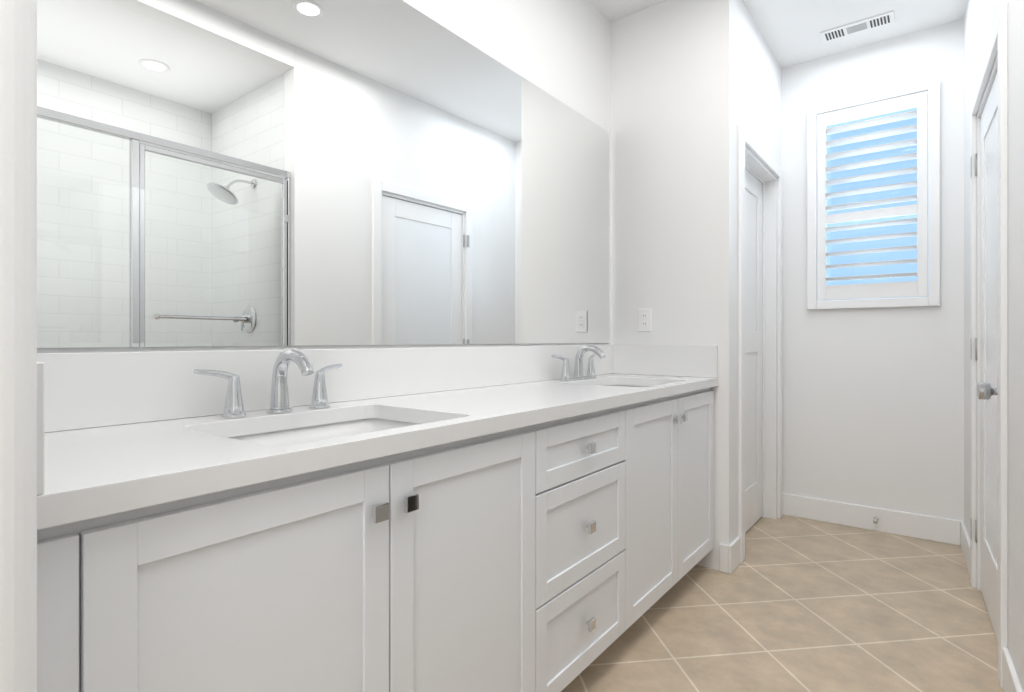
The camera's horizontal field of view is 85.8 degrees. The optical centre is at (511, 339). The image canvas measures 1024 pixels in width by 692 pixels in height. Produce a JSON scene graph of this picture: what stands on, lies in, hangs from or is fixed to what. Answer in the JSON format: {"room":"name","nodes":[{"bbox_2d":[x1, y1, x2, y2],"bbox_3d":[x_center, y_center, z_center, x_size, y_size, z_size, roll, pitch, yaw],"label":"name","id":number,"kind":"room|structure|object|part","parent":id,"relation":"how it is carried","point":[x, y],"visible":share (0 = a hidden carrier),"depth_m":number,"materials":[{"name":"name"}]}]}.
{"room":"bathroom","nodes":[
{"label":"bathroom","id":0,"kind":"room"},
{"bbox_2d":[0,0,36,691],"bbox_3d":[-0.755,-0.300,0.696,0.655,2.820,0.115,0,0,37],"label":"wall","id":1,"kind":"structure","parent":0,"point":[18,345],"depth_m":0.53,"materials":[{"name":"white paint"}]},
{"bbox_2d":[37,360,48,491],"bbox_3d":[-0.744,0.100,0.776,0.527,0.149,0.020,0,0,37],"label":"backsplash","id":2,"kind":"structure","parent":1,"relation":"attached to","point":[42,365],"depth_m":0.62,"materials":[{"name":"white stone"}]},
{"bbox_2d":[37,0,610,352],"bbox_3d":[-0.372,-0.300,1.827,0.115,2.740,5.185,0,0,37],"label":"wall","id":3,"kind":"structure","parent":0,"point":[559,50],"depth_m":2.37,"materials":[{"name":"white paint"}]},
{"bbox_2d":[37,0,609,347],"bbox_3d":[-0.232,-0.532,1.909,0.005,1.095,2.423,0,0,37],"label":"mirror","id":4,"kind":"object","parent":3,"relation":"attached to","point":[290,172],"visible":1,"depth_m":1.48,"materials":[{"name":"silver mirror"}]},
{"bbox_2d":[37,345,612,431],"bbox_3d":[-0.220,0.100,1.911,0.020,0.149,2.460,0,0,37],"label":"backsplash","id":5,"kind":"structure","parent":3,"relation":"attached to","point":[87,389],"depth_m":1.27,"materials":[{"name":"white stone"}]},
{"bbox_2d":[611,0,735,569],"bbox_3d":[0.794,-0.300,2.759,0.600,2.740,0.115,0,0,37],"label":"wall","id":6,"kind":"structure","parent":0,"point":[673,165],"depth_m":2.67,"materials":[{"name":"white paint"}]},
{"bbox_2d":[638,309,650,330],"bbox_3d":[0.669,-0.100,2.777,0.070,0.114,0.007,0,0,37],"label":"electrical outlet plate","id":7,"kind":"object","parent":6,"relation":"attached to","point":[640,311],"depth_m":2.77,"materials":[{"name":"white plastic"}]},
{"bbox_3d":[0.667,-0.100,2.775,0.033,0.068,0.001,0,0,37],"label":"electrical outlets","id":8,"kind":"part","parent":7,"relation":"part of","materials":[{"name":"white plastic"}]},
{"bbox_2d":[613,345,716,375],"bbox_3d":[0.741,0.100,2.712,0.527,0.149,0.020,0,0,37],"label":"backsplash","id":9,"kind":"structure","parent":6,"relation":"attached to","point":[642,360],"depth_m":2.69,"materials":[{"name":"white stone"}]},
{"bbox_2d":[736,0,780,537],"bbox_3d":[1.317,-0.300,3.042,0.115,2.740,0.970,0,0,37],"label":"wall","id":10,"kind":"structure","parent":0,"point":[758,92],"depth_m":2.87,"materials":[{"name":"white paint"}]},
{"bbox_2d":[719,536,740,573],"bbox_3d":[1.308,1.005,2.958,0.054,0.130,1.085,0,0,37],"label":"baseboard","id":11,"kind":"structure","parent":10,"relation":"attached to","point":[729,558],"depth_m":2.54,"materials":[{"name":"white paint"}]},
{"bbox_2d":[745,169,761,532],"bbox_3d":[1.281,0.057,3.055,0.035,2.010,0.721,0,0,37],"label":"door","id":12,"kind":"structure","parent":10,"relation":"in","point":[753,349],"depth_m":3.18,"materials":[{"name":"white paint"}]},
{"bbox_2d":[738,124,782,562],"bbox_3d":[1.317,0.018,3.028,0.133,2.105,0.893,0,0,37],"label":"door frame","id":13,"kind":"structure","parent":10,"relation":"attached to","point":[752,144],"depth_m":3.29,"materials":[{"name":"white paint"}]},
{"bbox_2d":[589,0,966,68],"bbox_3d":[0.682,-1.700,1.053,3.100,0.060,5.600,0,0,37],"label":"ceiling","id":14,"kind":"structure","parent":0,"point":[790,30],"depth_m":2.85,"materials":[{"name":"white paint"}]},
{"bbox_2d":[820,11,894,42],"bbox_3d":[1.838,-1.665,2.938,0.330,0.009,0.120,0,0,37],"label":"ceiling vent","id":15,"kind":"object","parent":14,"relation":"in","point":[868,20],"depth_m":2.93,"materials":[{"name":"white metal"}]},
{"bbox_3d":[1.757,-1.661,3.000,0.083,0.002,0.080,0,0,37],"label":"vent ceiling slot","id":16,"kind":"part","parent":15,"relation":"part of","materials":[{"name":"metal"}]},
{"bbox_3d":[1.838,-1.661,2.938,0.090,0.002,0.070,0,0,37],"label":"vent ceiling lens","id":17,"kind":"part","parent":15,"relation":"part of","materials":[{"name":"white plastic"}]},
{"bbox_3d":[1.919,-1.661,2.876,0.083,0.002,0.080,0,0,37],"label":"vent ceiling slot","id":18,"kind":"part","parent":15,"relation":"part of","materials":[{"name":"metal"}]},
{"bbox_2d":[561,515,1002,691],"bbox_3d":[0.682,1.100,1.053,3.100,0.060,5.600,0,0,37],"label":"floor","id":19,"kind":"structure","parent":0,"point":[793,604],"depth_m":2.06,"materials":[{"name":"tile"}]},
{"bbox_2d":[37,384,717,691],"bbox_3d":[-0.007,0.642,1.748,0.556,0.857,2.460,0,0,37],"label":"bathroom vanity","id":20,"kind":"object","parent":19,"relation":"on","point":[492,519],"depth_m":1.06,"materials":[{"name":"white paint"}]},
{"bbox_2d":[37,372,717,515],"bbox_3d":[-0.009,0.194,1.750,0.550,0.038,2.460,0,0,37],"label":"countertop","id":21,"kind":"structure","parent":20,"relation":"on","point":[110,463],"depth_m":1.00,"materials":[{"name":"white stone"}]},
{"bbox_2d":[189,348,348,419],"bbox_3d":[-0.524,0.096,1.310,0.163,0.156,0.379,0,0,37],"label":"faucet","id":22,"kind":"object","parent":21,"relation":"on","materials":[{"name":"silver metal"}]},
{"bbox_2d":[217,412,428,447],"bbox_3d":[-0.383,0.281,1.201,0.431,0.160,0.550,0,0,37],"label":"sink","id":23,"kind":"object","parent":21,"relation":"in","point":[296,431],"depth_m":1.38,"materials":[{"name":"white ceramic"}]},
{"bbox_2d":[549,344,608,379],"bbox_3d":[0.340,0.096,2.436,0.163,0.156,0.379,0,0,37],"label":"faucet","id":24,"kind":"object","parent":21,"relation":"on","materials":[{"name":"silver metal"}]},
{"bbox_2d":[601,380,648,387],"bbox_3d":[0.481,0.281,2.327,0.431,0.160,0.550,0,0,37],"label":"sink","id":25,"kind":"object","parent":21,"relation":"in","point":[628,383],"depth_m":2.58,"materials":[{"name":"white ceramic"}]},
{"bbox_2d":[781,19,963,521],"bbox_3d":[1.885,-0.300,3.290,1.685,2.740,0.115,0,0,37],"label":"wall","id":26,"kind":"structure","parent":0,"point":[873,407],"depth_m":3.09,"materials":[{"name":"white paint"}]},
{"bbox_2d":[783,493,960,545],"bbox_3d":[1.993,1.005,3.126,0.856,0.130,0.014,0,0,37],"label":"baseboard","id":27,"kind":"structure","parent":26,"relation":"attached to","point":[933,528],"depth_m":3.08,"materials":[{"name":"white paint"}]},
{"bbox_2d":[807,78,939,309],"bbox_3d":[2.027,-0.780,3.119,0.625,1.200,0.133,0,0,37],"label":"window shutter","id":28,"kind":"object","parent":26,"relation":"attached to","point":[820,118],"visible":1,"depth_m":3.07,"materials":[{"name":"white paint"}]},
{"bbox_2d":[873,517,878,523],"bbox_3d":[2.018,1.000,3.057,0.024,0.024,0.064,0,0,37],"label":"doorstop","id":29,"kind":"object","parent":26,"relation":"attached to","point":[875,520],"visible":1,"depth_m":3.04,"materials":[{"name":"silver metal"}]},
{"bbox_2d":[964,0,1023,691],"bbox_3d":[1.841,-0.300,2.045,0.196,2.740,2.023,0,0,37],"label":"wall","id":30,"kind":"structure","parent":0,"point":[980,16],"depth_m":1.62,"materials":[{"name":"white paint"}]},
{"bbox_2d":[970,71,997,641],"bbox_3d":[1.802,0.057,2.066,0.096,2.010,0.787,0,0,37],"label":"door","id":31,"kind":"structure","parent":30,"relation":"in","point":[989,579],"depth_m":2.26,"materials":[{"name":"white paint"}]},
{"bbox_3d":[1.999,0.035,2.381,0.027,1.664,0.047,0,0,37],"label":"door right hinge","id":32,"kind":"part","parent":31,"relation":"part of","materials":[{"name":"white wood"}]},
{"bbox_2d":[977,383,997,399],"bbox_3d":[1.583,0.170,1.820,0.069,0.066,0.066,0,0,37],"label":"door knob","id":33,"kind":"object","parent":31,"relation":"attached to","point":[985,391],"depth_m":1.81,"materials":[{"name":"silver metal"}]},
{"bbox_2d":[985,109,997,566],"bbox_3d":[1.791,-0.008,2.044,0.025,1.640,0.518,0,0,37],"label":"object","id":34,"kind":"structure","parent":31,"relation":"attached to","point":[991,334],"depth_m":2.10,"materials":[{"name":"white wood"}]},
{"bbox_2d":[970,2,1007,687],"bbox_3d":[1.814,0.018,2.024,0.166,2.105,0.910,0,0,37],"label":"door frame","id":35,"kind":"structure","parent":30,"relation":"attached to","point":[998,42],"depth_m":1.72,"materials":[{"name":"white paint"}]},
{"bbox_2d":[961,521,1022,691],"bbox_3d":[1.774,1.005,2.062,0.092,0.130,1.969,0,0,37],"label":"baseboard","id":36,"kind":"structure","parent":30,"relation":"attached to","point":[1010,681],"depth_m":1.65,"materials":[{"name":"white paint"}]},
{"label":"outside","id":37,"kind":"structure","parent":0,"visible":0},
{"bbox_2d":[822,94,927,300],"bbox_3d":[2.708,-2.505,4.104,6.000,4.850,0.010,0,0,37],"label":"sky","id":38,"kind":"structure","parent":37,"point":[884,230],"depth_m":4.11,"materials":[{"name":"blue"}]}
]}

